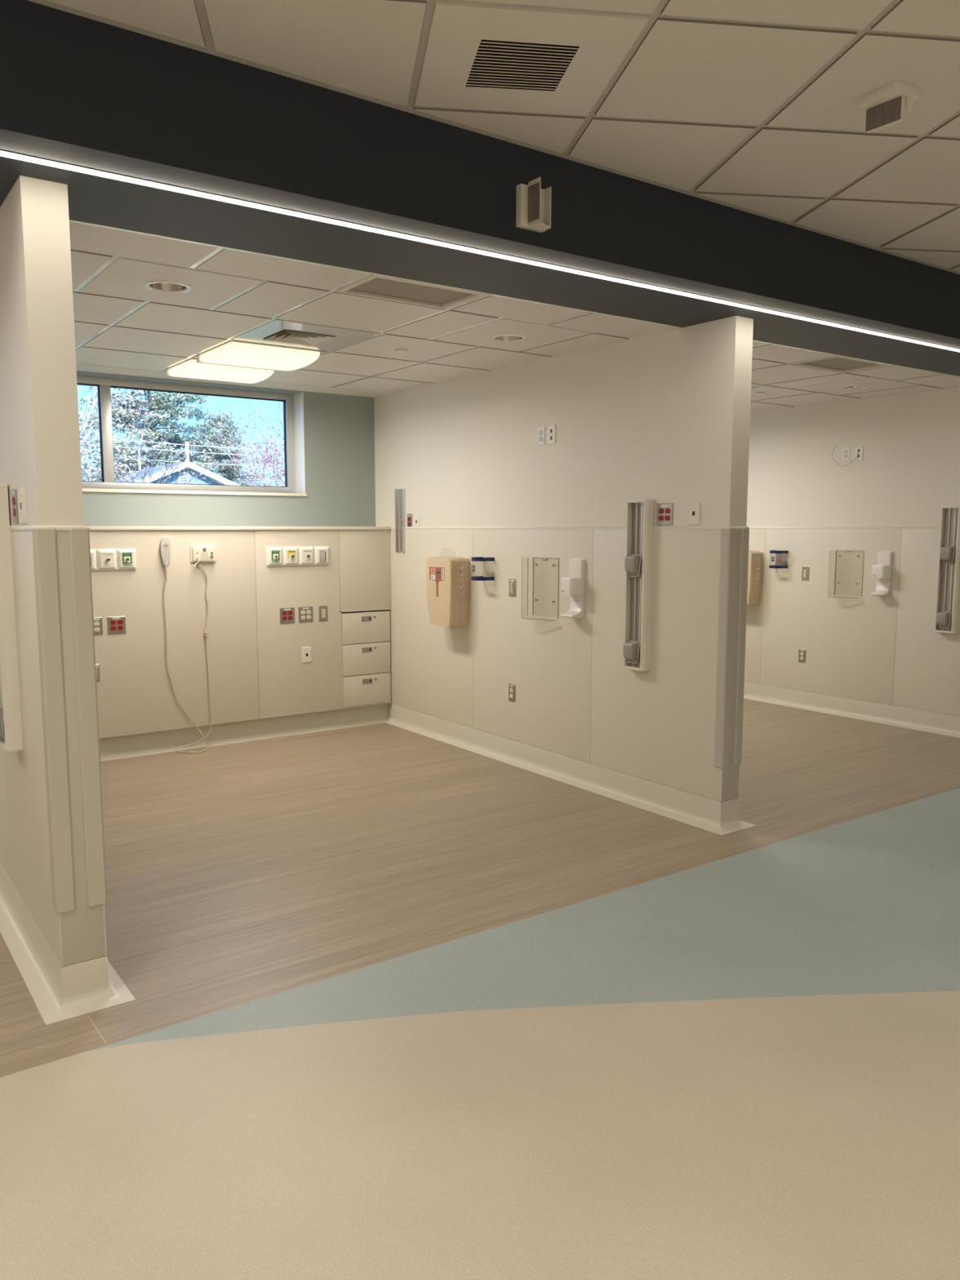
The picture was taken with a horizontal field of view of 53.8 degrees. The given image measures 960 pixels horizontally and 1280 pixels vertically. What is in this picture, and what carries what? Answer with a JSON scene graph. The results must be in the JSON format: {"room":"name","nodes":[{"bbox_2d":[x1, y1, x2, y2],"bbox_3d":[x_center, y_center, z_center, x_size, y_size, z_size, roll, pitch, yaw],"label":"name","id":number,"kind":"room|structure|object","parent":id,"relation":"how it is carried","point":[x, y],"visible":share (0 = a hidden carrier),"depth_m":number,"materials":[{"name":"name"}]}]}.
{"room":"hospital recovery ward","nodes":[
{"label":"hospital recovery ward","id":0,"kind":"room"},
{"bbox_2d":[0,175,106,966],"bbox_3d":[-2.326,-0.267,4.395,0.148,2.589,3.595,-5,8,-35],"label":"wall","id":1,"kind":"structure","parent":0,"point":[40,453],"depth_m":2.98,"materials":[{"name":"beige paint"}]},
{"bbox_2d":[0,484,22,751],"bbox_3d":[-1.697,-0.076,3.331,0.086,0.932,0.156,-5,8,-35],"label":"rail","id":2,"kind":"object","parent":1,"relation":"attached to","point":[11,731],"visible":1,"depth_m":3.29,"materials":[{"name":"beige"}]},
{"bbox_2d":[11,488,18,524],"bbox_3d":[-1.558,-0.446,3.166,0.008,0.116,0.072,-5,8,-35],"label":"wall outlet","id":3,"kind":"object","parent":1,"relation":"attached to","point":[14,491],"visible":1,"depth_m":3.15,"materials":[{"name":"silver metal"}]},
{"bbox_2d":[12,508,15,516],"bbox_3d":[-1.560,-0.427,3.167,0.004,0.027,0.034,-5,8,-35],"label":"receptacle","id":4,"kind":"object","parent":3,"relation":"attached to","point":[13,509],"depth_m":3.16,"materials":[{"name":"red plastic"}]},
{"bbox_2d":[18,487,26,524],"bbox_3d":[-1.476,-0.432,3.051,0.009,0.116,0.074,-5,8,-35],"label":"outlet","id":5,"kind":"object","parent":1,"relation":"attached to","point":[22,500],"visible":1,"depth_m":3.03,"materials":[{"name":"beige plastic"}]},
{"bbox_2d":[31,527,75,913],"bbox_3d":[-1.339,0.260,2.975,0.060,1.218,0.060,-5,8,-35],"label":"guard","id":6,"kind":"object","parent":1,"relation":"attached to","point":[44,539],"visible":1,"depth_m":2.95,"materials":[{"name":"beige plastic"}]},
{"bbox_2d":[0,862,135,1025],"bbox_3d":[-2.260,0.958,4.446,0.275,0.145,3.491,-5,8,-35],"label":"baseboard","id":7,"kind":"structure","parent":1,"relation":"attached to","point":[59,993],"depth_m":3.17,"materials":[{"name":"beige plastic"}]},
{"bbox_2d":[68,527,106,906],"bbox_3d":[-1.260,0.254,3.031,0.060,1.218,0.060,-5,8,-35],"label":"guard","id":8,"kind":"object","parent":1,"relation":"attached to","point":[79,537],"visible":1,"depth_m":3.00,"materials":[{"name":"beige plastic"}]},
{"bbox_2d":[76,339,391,738],"bbox_3d":[-1.211,-0.875,7.341,13.800,3.100,0.508,-5,8,-35],"label":"wall","id":9,"kind":"structure","parent":0,"point":[256,670],"depth_m":6.79,"materials":[{"name":"grey paint"}]},
{"bbox_2d":[89,549,97,570],"bbox_3d":[-2.542,-0.516,6.116,0.124,0.139,0.028,-5,8,-35],"label":"outlet","id":10,"kind":"object","parent":9,"relation":"attached to","point":[93,552],"visible":0.28,"depth_m":6.13,"materials":[{"name":"white plastic"}]},
{"bbox_2d":[93,617,102,635],"bbox_3d":[-2.511,-0.089,6.201,0.072,0.116,0.008,-5,8,-35],"label":"wall outlet","id":11,"kind":"object","parent":9,"relation":"attached to","point":[98,627],"visible":0.89,"depth_m":6.20,"materials":[{"name":"metal"}]},
{"bbox_2d":[93,626,99,631],"bbox_3d":[-2.510,-0.070,6.202,0.034,0.027,0.004,-5,8,-35],"label":"receptacle","id":12,"kind":"object","parent":11,"relation":"attached to","point":[95,628],"depth_m":6.20,"materials":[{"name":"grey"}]},
{"bbox_2d":[93,621,99,626],"bbox_3d":[-2.510,-0.107,6.197,0.034,0.027,0.004,-5,8,-35],"label":"receptacle","id":13,"kind":"object","parent":11,"relation":"attached to","point":[95,623],"depth_m":6.20,"materials":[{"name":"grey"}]},
{"bbox_2d":[95,664,100,682],"bbox_3d":[-2.537,0.220,6.220,0.072,0.118,0.007,-5,8,-35],"label":"wall plate","id":14,"kind":"object","parent":9,"relation":"attached to","point":[97,666],"visible":0.44,"depth_m":6.23,"materials":[{"name":"white plastic"}]},
{"bbox_2d":[96,548,117,570],"bbox_3d":[-2.435,-0.524,6.184,0.124,0.139,0.040,-5,8,-35],"label":"outlet","id":15,"kind":"object","parent":9,"relation":"attached to","point":[106,559],"visible":1,"depth_m":6.18,"materials":[{"name":"white plastic"}]},
{"bbox_2d":[106,616,125,634],"bbox_3d":[-2.409,-0.098,6.273,0.116,0.116,0.008,-5,8,-35],"label":"wall outlet","id":16,"kind":"object","parent":9,"relation":"attached to","point":[116,624],"visible":1,"depth_m":6.27,"materials":[{"name":"metal"}]},
{"bbox_2d":[116,548,136,569],"bbox_3d":[-2.334,-0.533,6.257,0.124,0.139,0.036,-5,8,-35],"label":"outlet","id":17,"kind":"object","parent":9,"relation":"attached to","point":[126,557],"visible":1,"depth_m":6.25,"materials":[{"name":"white plastic"}]},
{"bbox_2d":[124,555,130,562],"bbox_3d":[-2.328,-0.532,6.248,0.042,0.042,0.014,-5,8,-35],"label":"socket","id":18,"kind":"object","parent":17,"relation":"attached to","point":[126,558],"depth_m":6.25,"materials":[{"name":"white plastic"}]},
{"bbox_2d":[76,375,306,496],"bbox_3d":[-2.266,-1.422,6.660,2.143,0.778,0.251,-5,8,-35],"label":"window","id":19,"kind":"structure","parent":9,"relation":"in","point":[293,404],"depth_m":6.87,"materials":[{"name":"silver metal"}]},
{"bbox_2d":[189,544,216,566],"bbox_3d":[-1.910,-0.585,6.544,0.189,0.145,0.054,-5,8,-35],"label":"station","id":20,"kind":"object","parent":9,"relation":"attached to","point":[204,553],"visible":1,"depth_m":6.54,"materials":[{"name":"beige plastic"}]},
{"bbox_2d":[160,536,211,753],"bbox_3d":[-1.991,0.037,6.501,0.317,1.485,0.149,-5,8,-35],"label":"speaker","id":21,"kind":"object","parent":20,"relation":"hanging from","point":[165,544],"visible":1,"depth_m":6.51},
{"bbox_2d":[200,551,208,559],"bbox_3d":[-1.907,-0.583,6.550,0.058,0.058,0.002,-5,8,-35],"label":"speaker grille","id":22,"kind":"object","parent":20,"relation":"attached to","point":[203,555],"depth_m":6.55,"materials":[{"name":"beige plastic"}]},
{"bbox_2d":[99,703,387,761],"bbox_3d":[-1.959,0.684,6.741,3.028,0.145,0.072,-5,8,-35],"label":"baseboard","id":23,"kind":"structure","parent":9,"relation":"attached to","point":[163,741],"depth_m":6.91,"materials":[{"name":"beige"}]},
{"bbox_2d":[266,546,283,566],"bbox_3d":[-1.483,-0.604,6.859,0.124,0.139,0.036,-5,8,-35],"label":"outlet","id":24,"kind":"object","parent":9,"relation":"attached to","point":[274,555],"visible":1,"depth_m":6.85,"materials":[{"name":"white plastic"}]},
{"bbox_2d":[272,553,278,559],"bbox_3d":[-1.476,-0.603,6.850,0.042,0.042,0.014,-5,8,-35],"label":"socket","id":25,"kind":"object","parent":24,"relation":"attached to","point":[275,556],"depth_m":6.85,"materials":[{"name":"white plastic"}]},
{"bbox_2d":[280,607,294,623],"bbox_3d":[-1.420,-0.180,6.973,0.116,0.116,0.008,-5,8,-35],"label":"wall outlet","id":26,"kind":"object","parent":9,"relation":"attached to","point":[286,615],"visible":1,"depth_m":6.97,"materials":[{"name":"metal"}]},
{"bbox_2d":[282,546,298,565],"bbox_3d":[-1.380,-0.613,6.930,0.124,0.139,0.040,-5,8,-35],"label":"outlet","id":27,"kind":"object","parent":9,"relation":"attached to","point":[291,554],"visible":1,"depth_m":6.92,"materials":[{"name":"white plastic"}]},
{"bbox_2d":[297,606,312,622],"bbox_3d":[-1.299,-0.190,7.058,0.116,0.116,0.008,-5,8,-35],"label":"wall outlet","id":28,"kind":"object","parent":9,"relation":"attached to","point":[305,613],"visible":1,"depth_m":7.05,"materials":[{"name":"metal"}]},
{"bbox_2d":[298,546,314,565],"bbox_3d":[-1.278,-0.621,7.002,0.124,0.139,0.040,-5,8,-35],"label":"outlet","id":29,"kind":"object","parent":9,"relation":"attached to","point":[306,554],"visible":1,"depth_m":7.00,"materials":[{"name":"white plastic"}]},
{"bbox_2d":[302,646,311,662],"bbox_3d":[-1.299,0.111,7.093,0.074,0.116,0.009,-5,8,-35],"label":"outlet","id":30,"kind":"object","parent":9,"relation":"attached to","point":[306,651],"visible":1,"depth_m":7.09,"materials":[{"name":"white plastic"}]},
{"bbox_2d":[314,546,329,564],"bbox_3d":[-1.179,-0.630,7.079,0.124,0.139,0.028,-5,8,-35],"label":"outlet","id":31,"kind":"object","parent":9,"relation":"attached to","point":[322,553],"visible":1,"depth_m":7.07,"materials":[{"name":"white plastic"}]},
{"bbox_2d":[319,605,328,621],"bbox_3d":[-1.180,-0.200,7.140,0.072,0.116,0.010,-5,8,-35],"label":"light switch","id":32,"kind":"object","parent":9,"relation":"attached to","point":[323,614],"visible":1,"depth_m":7.14,"materials":[{"name":"metal"}]},
{"bbox_2d":[69,219,683,397],"bbox_3d":[-1.185,-1.690,5.365,3.040,0.051,3.415,-5,8,-35],"label":"ceiling","id":33,"kind":"structure","parent":0,"point":[122,326],"depth_m":4.65,"materials":[{"name":"white tile"}]},
{"bbox_2d":[144,280,191,293],"bbox_3d":[-1.329,-1.549,4.027,0.192,0.097,0.192,-5,8,-35],"label":"recessed light","id":34,"kind":"object","parent":33,"relation":"in","point":[171,286],"visible":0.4,"depth_m":4.08,"materials":[{"name":"silver metal"}]},
{"bbox_2d":[162,357,274,383],"bbox_3d":[-1.688,-1.736,6.163,0.576,0.062,0.576,-5,8,-35],"label":"ceiling light","id":35,"kind":"object","parent":33,"relation":"attached to","point":[190,368],"visible":0.91,"depth_m":6.05,"materials":[{"name":"white plastic"}]},
{"bbox_2d":[193,339,326,371],"bbox_3d":[-1.316,-1.673,5.632,0.576,0.062,0.626,-5,8,-35],"label":"ceiling light","id":36,"kind":"object","parent":33,"relation":"attached to","point":[232,353],"visible":1,"depth_m":5.49,"materials":[{"name":"white plastic"}]},
{"bbox_2d":[231,319,381,351],"bbox_3d":[-0.942,-1.680,5.090,0.594,0.107,0.604,-5,8,-35],"label":"ceiling vent","id":37,"kind":"object","parent":33,"relation":"in","point":[277,331],"visible":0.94,"depth_m":5.07,"materials":[{"name":"white metal"}]},
{"bbox_2d":[394,349,407,352],"bbox_3d":[-0.457,-1.676,5.483,0.076,0.009,0.076,-5,8,-35],"label":"sprinkler cover","id":38,"kind":"object","parent":33,"relation":"attached to","point":[395,350],"visible":1,"depth_m":5.47,"materials":[{"name":"white plastic"}]},
{"bbox_2d":[335,274,489,309],"bbox_3d":[-0.292,-1.524,4.141,0.580,0.015,0.350,-5,8,-35],"label":"ceiling vent","id":39,"kind":"object","parent":33,"relation":"in","point":[373,286],"visible":0.8,"depth_m":4.16,"materials":[{"name":"white metal"}]},
{"bbox_2d":[491,333,526,342],"bbox_3d":[0.157,-1.679,5.119,0.192,0.097,0.192,-5,8,-35],"label":"recessed light","id":40,"kind":"object","parent":33,"relation":"in","point":[508,337],"visible":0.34,"depth_m":5.18,"materials":[{"name":"silver metal"}]},
{"bbox_2d":[0,698,959,1279],"bbox_3d":[2.167,1.226,2.811,13.800,0.001,12.200,-5,8,-35],"label":"floor","id":41,"kind":"structure","parent":0,"point":[408,1005],"depth_m":2.93,"materials":[{"name":"beige laminate"}]},
{"bbox_2d":[27,0,959,275],"bbox_3d":[3.381,-1.465,0.774,13.800,0.027,8.015,-5,8,-35],"label":"ceiling","id":42,"kind":"structure","parent":0,"point":[750,106],"depth_m":2.92,"materials":[{"name":"white tile"}]},
{"bbox_2d":[414,1,648,115],"bbox_3d":[0.120,-1.749,2.789,0.571,0.111,0.624,-1,7,-9],"label":"ceiling vent","id":43,"kind":"object","parent":42,"relation":"in","point":[477,56],"visible":0.99,"depth_m":2.77,"materials":[{"name":"white metal"}]},
{"bbox_2d":[857,80,920,133],"bbox_3d":[1.282,-1.665,2.971,0.119,0.100,0.140,-4,8,-31],"label":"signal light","id":44,"kind":"object","parent":42,"relation":"hanging from","point":[884,105],"visible":1,"depth_m":2.94,"materials":[{"name":"white plastic"}]},
{"bbox_2d":[373,315,753,801],"bbox_3d":[0.257,-0.484,6.220,0.148,2.589,3.595,-5,8,-35],"label":"wall","id":45,"kind":"structure","parent":0,"point":[663,417],"depth_m":5.63,"materials":[{"name":"beige paint"}]},
{"bbox_2d":[340,608,392,708],"bbox_3d":[-0.940,0.132,7.478,0.451,0.758,0.206,-5,8,-35],"label":"drawer unit","id":46,"kind":"object","parent":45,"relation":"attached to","point":[366,635],"visible":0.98,"depth_m":7.39,"materials":[{"name":"beige laminate"}]},
{"bbox_2d":[395,488,405,553],"bbox_3d":[-0.613,-0.912,7.266,0.022,0.492,0.120,-5,8,-35],"label":"track","id":47,"kind":"object","parent":45,"relation":"attached to","point":[400,508],"visible":1,"depth_m":7.26,"materials":[{"name":"grey metal"}]},
{"bbox_2d":[407,514,412,526],"bbox_3d":[-0.534,-0.897,7.170,0.008,0.116,0.072,-5,8,-35],"label":"wall outlet","id":48,"kind":"object","parent":45,"relation":"attached to","point":[409,516],"visible":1,"depth_m":7.16,"materials":[{"name":"metal"}]},
{"bbox_2d":[413,513,419,527],"bbox_3d":[-0.473,-0.887,7.085,0.009,0.116,0.074,-5,8,-35],"label":"outlet","id":49,"kind":"object","parent":45,"relation":"attached to","point":[416,516],"visible":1,"depth_m":7.08,"materials":[{"name":"white plastic"}]},
{"bbox_2d":[426,556,470,626],"bbox_3d":[-0.227,-0.376,6.650,0.169,0.542,0.337,-5,8,-35],"label":"sharps container","id":50,"kind":"object","parent":45,"relation":"attached to","point":[448,578],"visible":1,"depth_m":6.55,"materials":[{"name":"beige plastic"}]},
{"bbox_2d":[0,0,959,376],"bbox_3d":[0.863,-1.805,4.296,13.800,0.531,0.669,-5,8,-35],"label":"beam","id":51,"kind":"structure","parent":45,"relation":"attached to","point":[76,90],"depth_m":3.24,"materials":[{"name":"grey paint"}]},
{"bbox_2d":[515,177,551,232],"bbox_3d":[0.204,-1.555,3.379,0.116,0.151,0.098,-5,8,-35],"label":"signal light","id":52,"kind":"object","parent":51,"relation":"attached to","point":[533,203],"visible":1,"depth_m":3.37,"materials":[{"name":"white plastic"}]},
{"bbox_2d":[0,149,959,351],"bbox_3d":[0.958,-1.522,4.195,13.780,0.007,0.040,-5,8,-35],"label":"strip light","id":53,"kind":"object","parent":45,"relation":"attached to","point":[2,153],"visible":1,"depth_m":3.30,"materials":[{"name":"white plastic"}]},
{"bbox_2d":[471,556,493,580],"bbox_3d":[0.005,-0.478,6.345,0.128,0.153,0.131,-5,8,-35],"label":"holder","id":54,"kind":"object","parent":45,"relation":"attached to","point":[474,558],"visible":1,"depth_m":6.30,"materials":[{"name":"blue plastic"}]},
{"bbox_2d":[508,578,515,596],"bbox_3d":[0.209,-0.341,6.174,0.011,0.116,0.072,-5,8,-35],"label":"light switch","id":55,"kind":"object","parent":45,"relation":"attached to","point":[512,588],"visible":1,"depth_m":6.17,"materials":[{"name":"metal"}]},
{"bbox_2d":[508,683,515,702],"bbox_3d":[0.209,0.350,6.257,0.008,0.116,0.072,-5,8,-35],"label":"wall outlet","id":56,"kind":"object","parent":45,"relation":"attached to","point":[512,688],"visible":1,"depth_m":6.25,"materials":[{"name":"metal"}]},
{"bbox_2d":[521,556,559,621],"bbox_3d":[0.372,-0.317,5.875,0.090,0.386,0.253,-5,8,-35],"label":"pocket","id":57,"kind":"object","parent":45,"relation":"attached to","point":[542,558],"visible":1,"depth_m":5.91,"materials":[{"name":"clear plastic"}]},
{"bbox_2d":[537,426,545,445],"bbox_3d":[0.375,-1.260,5.840,0.008,0.116,0.072,-5,8,-35],"label":"wall outlet","id":58,"kind":"object","parent":45,"relation":"attached to","point":[541,429],"visible":1,"depth_m":5.83,"materials":[{"name":"white plastic"}]},
{"bbox_2d":[547,424,555,444],"bbox_3d":[0.434,-1.250,5.754,0.013,0.116,0.074,-5,8,-35],"label":"outlet","id":59,"kind":"object","parent":45,"relation":"attached to","point":[551,428],"visible":1,"depth_m":5.75,"materials":[{"name":"beige plastic"}]},
{"bbox_2d":[385,702,756,835],"bbox_3d":[0.323,0.741,6.271,0.274,0.145,3.491,-5,8,-35],"label":"baseboard","id":60,"kind":"structure","parent":45,"relation":"attached to","point":[720,818],"depth_m":5.70,"materials":[{"name":"beige"}]},
{"bbox_2d":[560,558,585,617],"bbox_3d":[0.545,-0.306,5.620,0.106,0.351,0.122,-5,8,-35],"label":"dispenser","id":61,"kind":"object","parent":45,"relation":"attached to","point":[574,585],"visible":1,"depth_m":5.60,"materials":[{"name":"white plastic"}]},
{"bbox_2d":[560,601,582,617],"bbox_3d":[0.545,-0.184,5.634,0.083,0.104,0.110,-5,8,-35],"label":"drip tray","id":62,"kind":"object","parent":61,"relation":"on","point":[575,611],"depth_m":5.63,"materials":[{"name":"white plastic"}]},
{"bbox_2d":[622,499,653,671],"bbox_3d":[0.858,-0.298,5.196,0.086,0.932,0.156,-5,8,-35],"label":"rail","id":63,"kind":"object","parent":45,"relation":"attached to","point":[640,513],"visible":1,"depth_m":5.19,"materials":[{"name":"beige"}]},
{"bbox_2d":[656,503,673,525],"bbox_3d":[0.984,-0.670,5.048,0.008,0.116,0.116,-5,8,-35],"label":"wall outlet","id":64,"kind":"object","parent":45,"relation":"attached to","point":[664,517],"visible":1,"depth_m":5.04,"materials":[{"name":"silver metal"}]},
{"bbox_2d":[664,515,670,520],"bbox_3d":[0.996,-0.648,5.031,0.004,0.027,0.034,-5,8,-35],"label":"receptacle","id":65,"kind":"object","parent":64,"relation":"attached to","point":[666,517],"depth_m":5.03,"materials":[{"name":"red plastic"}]},
{"bbox_2d":[688,502,700,524],"bbox_3d":[1.104,-0.653,4.880,0.009,0.116,0.074,-5,8,-35],"label":"outlet","id":66,"kind":"object","parent":45,"relation":"attached to","point":[694,507],"visible":1,"depth_m":4.87,"materials":[{"name":"beige plastic"}]},
{"bbox_2d":[714,527,737,767],"bbox_3d":[1.244,0.043,4.801,0.060,1.218,0.060,-5,8,-35],"label":"guard","id":67,"kind":"object","parent":45,"relation":"attached to","point":[728,535],"visible":1,"depth_m":4.78,"materials":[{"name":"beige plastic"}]},
{"bbox_2d":[733,527,749,764],"bbox_3d":[1.323,0.037,4.857,0.060,1.218,0.060,-5,8,-35],"label":"guard","id":68,"kind":"object","parent":45,"relation":"attached to","point":[744,531],"visible":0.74,"depth_m":4.83,"materials":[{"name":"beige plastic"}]},
{"bbox_2d":[744,386,959,716],"bbox_3d":[2.865,-0.703,8.064,0.148,2.589,3.595,-5,8,-35],"label":"wall","id":69,"kind":"structure","parent":0,"point":[885,650],"depth_m":7.68,"materials":[{"name":"beige paint"}]},
{"bbox_2d":[746,551,763,604],"bbox_3d":[2.363,-0.597,8.519,0.169,0.542,0.337,-5,8,-35],"label":"sharps container","id":70,"kind":"object","parent":69,"relation":"attached to","point":[755,557],"visible":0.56,"depth_m":8.39,"materials":[{"name":"beige plastic"}]},
{"bbox_2d":[768,550,788,568],"bbox_3d":[2.584,-0.701,8.230,0.128,0.153,0.131,-5,8,-35],"label":"holder","id":71,"kind":"object","parent":69,"relation":"attached to","point":[771,551],"visible":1,"depth_m":8.19,"materials":[{"name":"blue plastic"}]},
{"bbox_2d":[798,648,805,662],"bbox_3d":[2.777,0.136,8.159,0.008,0.116,0.072,-5,8,-35],"label":"wall outlet","id":72,"kind":"object","parent":69,"relation":"attached to","point":[802,652],"visible":1,"depth_m":8.15,"materials":[{"name":"metal"}]},
{"bbox_2d":[801,566,809,580],"bbox_3d":[2.776,-0.566,8.076,0.010,0.116,0.072,-5,8,-35],"label":"light switch","id":73,"kind":"object","parent":69,"relation":"attached to","point":[805,571],"visible":1,"depth_m":8.07,"materials":[{"name":"metal"}]},
{"bbox_2d":[827,550,863,598],"bbox_3d":[2.981,-0.536,7.717,0.090,0.386,0.253,-5,8,-35],"label":"pocket","id":74,"kind":"object","parent":69,"relation":"attached to","point":[829,550],"visible":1,"depth_m":7.75,"materials":[{"name":"clear plastic"}]},
{"bbox_2d":[841,446,850,461],"bbox_3d":[2.976,-1.512,7.691,0.008,0.116,0.072,-5,8,-35],"label":"wall outlet","id":75,"kind":"object","parent":69,"relation":"attached to","point":[846,450],"visible":1,"depth_m":7.69,"materials":[{"name":"white plastic"}]},
{"bbox_2d":[743,681,959,737],"bbox_3d":[2.932,0.522,8.114,0.275,0.145,3.491,-5,8,-35],"label":"baseboard","id":76,"kind":"structure","parent":69,"relation":"attached to","point":[896,716],"depth_m":7.75,"materials":[{"name":"beige plastic"}]},
{"bbox_2d":[854,445,863,461],"bbox_3d":[3.040,-1.500,7.597,0.013,0.116,0.074,-5,8,-35],"label":"outlet","id":77,"kind":"object","parent":69,"relation":"attached to","point":[859,450],"visible":1,"depth_m":7.59,"materials":[{"name":"white plastic"}]},
{"bbox_2d":[870,551,892,595],"bbox_3d":[3.159,-0.524,7.455,0.106,0.351,0.122,-5,8,-35],"label":"dispenser","id":78,"kind":"object","parent":69,"relation":"attached to","point":[882,571],"visible":1,"depth_m":7.44,"materials":[{"name":"white plastic"}]},
{"bbox_2d":[870,583,889,595],"bbox_3d":[3.158,-0.402,7.470,0.083,0.104,0.110,-5,8,-35],"label":"drip tray","id":79,"kind":"object","parent":78,"relation":"on","point":[882,589],"depth_m":7.47,"materials":[{"name":"white plastic"}]},
{"bbox_2d":[934,506,959,633],"bbox_3d":[3.478,-0.520,7.022,0.086,0.937,0.156,-5,8,-35],"label":"rail","id":80,"kind":"object","parent":69,"relation":"attached to","point":[948,599],"visible":1,"depth_m":7.03,"materials":[{"name":"beige"}]},
{"bbox_2d":[750,339,959,412],"bbox_3d":[1.410,-1.908,7.199,3.072,0.051,3.415,-5,8,-35],"label":"ceiling","id":81,"kind":"structure","parent":0,"point":[785,384],"depth_m":6.62,"materials":[{"name":"white tile"}]},
{"bbox_2d":[751,383,763,386],"bbox_3d":[1.629,-1.895,6.906,0.594,0.107,0.604,-5,8,-35],"label":"recessed light","id":82,"kind":"object","parent":81,"relation":"in","point":[752,384],"visible":0.02,"depth_m":6.83,"materials":[{"name":"white metal"}]},
{"bbox_2d":[789,355,893,373],"bbox_3d":[2.278,-1.740,5.957,0.580,0.015,0.350,-5,8,-35],"label":"ceiling vent","id":83,"kind":"object","parent":81,"relation":"in","point":[834,363],"visible":0.79,"depth_m":5.99,"materials":[{"name":"white metal"}]},
{"bbox_2d":[843,384,871,388],"bbox_3d":[2.745,-1.887,6.872,0.192,0.097,0.192,-5,8,-35],"label":"recessed light","id":84,"kind":"object","parent":81,"relation":"in","point":[852,386],"visible":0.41,"depth_m":6.92,"materials":[{"name":"silver metal"}]},
{"label":"outside","id":85,"kind":"structure","parent":0,"visible":0},
{"label":"ground","id":86,"kind":"structure","parent":85,"visible":0},
{"bbox_2d":[77,385,151,483],"bbox_3d":[-7.354,-2.616,15.295,5.004,5.306,4.898,-5,8,-35],"label":"bare tree","id":87,"kind":"object","parent":86,"relation":"on","point":[85,423],"visible":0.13,"depth_m":16.48,"materials":[{"name":"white plant"}]},
{"bbox_2d":[137,441,141,469],"bbox_3d":[-16.391,-6.621,45.805,0.100,6.000,0.095,-5,8,-35],"label":"utility pole","id":88,"kind":"object","parent":86,"relation":"on","point":[139,450],"visible":0.12,"depth_m":45.51,"materials":[{"name":"white wood"}]},
{"bbox_2d":[78,387,225,481],"bbox_3d":[-19.104,-11.676,54.214,10.186,14.057,10.262,1,7,5],"label":"pine tree","id":89,"kind":"object","parent":86,"relation":"on","point":[163,397],"visible":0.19,"depth_m":53.53,"materials":[{"name":"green plant"}]},
{"bbox_2d":[77,385,226,484],"bbox_3d":[-8.197,-3.528,21.003,5.266,5.795,6.099,-4,8,-28],"label":"bare tree","id":90,"kind":"object","parent":86,"relation":"on","point":[133,424],"visible":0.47,"depth_m":21.52,"materials":[{"name":"grey plant"}]},
{"bbox_2d":[142,433,184,468],"bbox_3d":[-27.350,-13.177,83.066,8.512,10.209,8.897,-5,8,-35],"label":"pine tree","id":91,"kind":"object","parent":86,"relation":"on","point":[163,458],"visible":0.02,"depth_m":82.07,"materials":[{"name":"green plant"}]},
{"bbox_2d":[115,460,238,484],"bbox_3d":[-14.098,-5.532,42.498,9.800,4.620,6.420,-5,8,-35],"label":"house","id":92,"kind":"structure","parent":86,"relation":"on","point":[157,473],"depth_m":40.07,"materials":[{"name":"blue"}]},
{"bbox_2d":[178,471,189,484],"bbox_3d":[-12.490,-6.630,39.972,0.420,0.900,0.100,-5,8,-35],"label":"window","id":93,"kind":"structure","parent":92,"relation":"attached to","point":[183,478],"depth_m":39.91,"materials":[{"name":"white glass"}]},
{"bbox_2d":[185,441,189,461],"bbox_3d":[-14.492,-6.805,47.144,0.180,6.050,0.171,-5,8,-35],"label":"utility pole","id":94,"kind":"object","parent":86,"relation":"on","point":[187,447],"visible":0.19,"depth_m":46.77,"materials":[{"name":"white"}]},
{"bbox_2d":[164,409,276,485],"bbox_3d":[-17.712,-10.780,65.235,8.808,9.676,9.386,6,9,41],"label":"pine tree","id":95,"kind":"object","parent":86,"relation":"on","point":[220,457],"visible":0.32,"depth_m":63.97,"materials":[{"name":"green plant"}]},
{"bbox_2d":[187,398,284,486],"bbox_3d":[-6.228,-6.172,35.359,9.364,7.618,7.337,-5,9,-39],"label":"bare tree","id":96,"kind":"object","parent":86,"relation":"on","point":[259,408],"visible":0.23,"depth_m":34.50,"materials":[{"name":"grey plant"}]},
{"bbox_2d":[202,401,284,486],"bbox_3d":[-5.751,-4.786,30.712,5.432,5.963,4.927,1,7,11],"label":"bare tree","id":97,"kind":"object","parent":86,"relation":"on","point":[277,460],"visible":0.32,"depth_m":30.41,"materials":[{"name":"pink plant"}]},
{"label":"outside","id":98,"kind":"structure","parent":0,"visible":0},
{"bbox_2d":[86,437,279,450],"bbox_3d":[-11.893,-9.063,43.545,28.001,0.448,0.034,-5,8,-35],"label":"overhead wire","id":99,"kind":"object","parent":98,"point":[86,437],"visible":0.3,"depth_m":42.64,"materials":[{"name":"white"}]},
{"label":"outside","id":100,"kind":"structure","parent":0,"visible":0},
{"bbox_2d":[80,444,283,457],"bbox_3d":[-12.183,-8.863,43.979,28.001,0.448,0.034,-5,8,-35],"label":"overhead wire","id":101,"kind":"object","parent":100,"point":[80,444],"visible":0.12,"depth_m":42.92,"materials":[{"name":"white"}]},
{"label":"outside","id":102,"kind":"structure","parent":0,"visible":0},
{"bbox_2d":[82,455,284,466],"bbox_3d":[-12.473,-8.465,44.437,28.001,0.448,0.034,-5,8,-35],"label":"overhead wire","id":103,"kind":"object","parent":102,"point":[82,455],"visible":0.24,"depth_m":44.07,"materials":[{"name":"white"}]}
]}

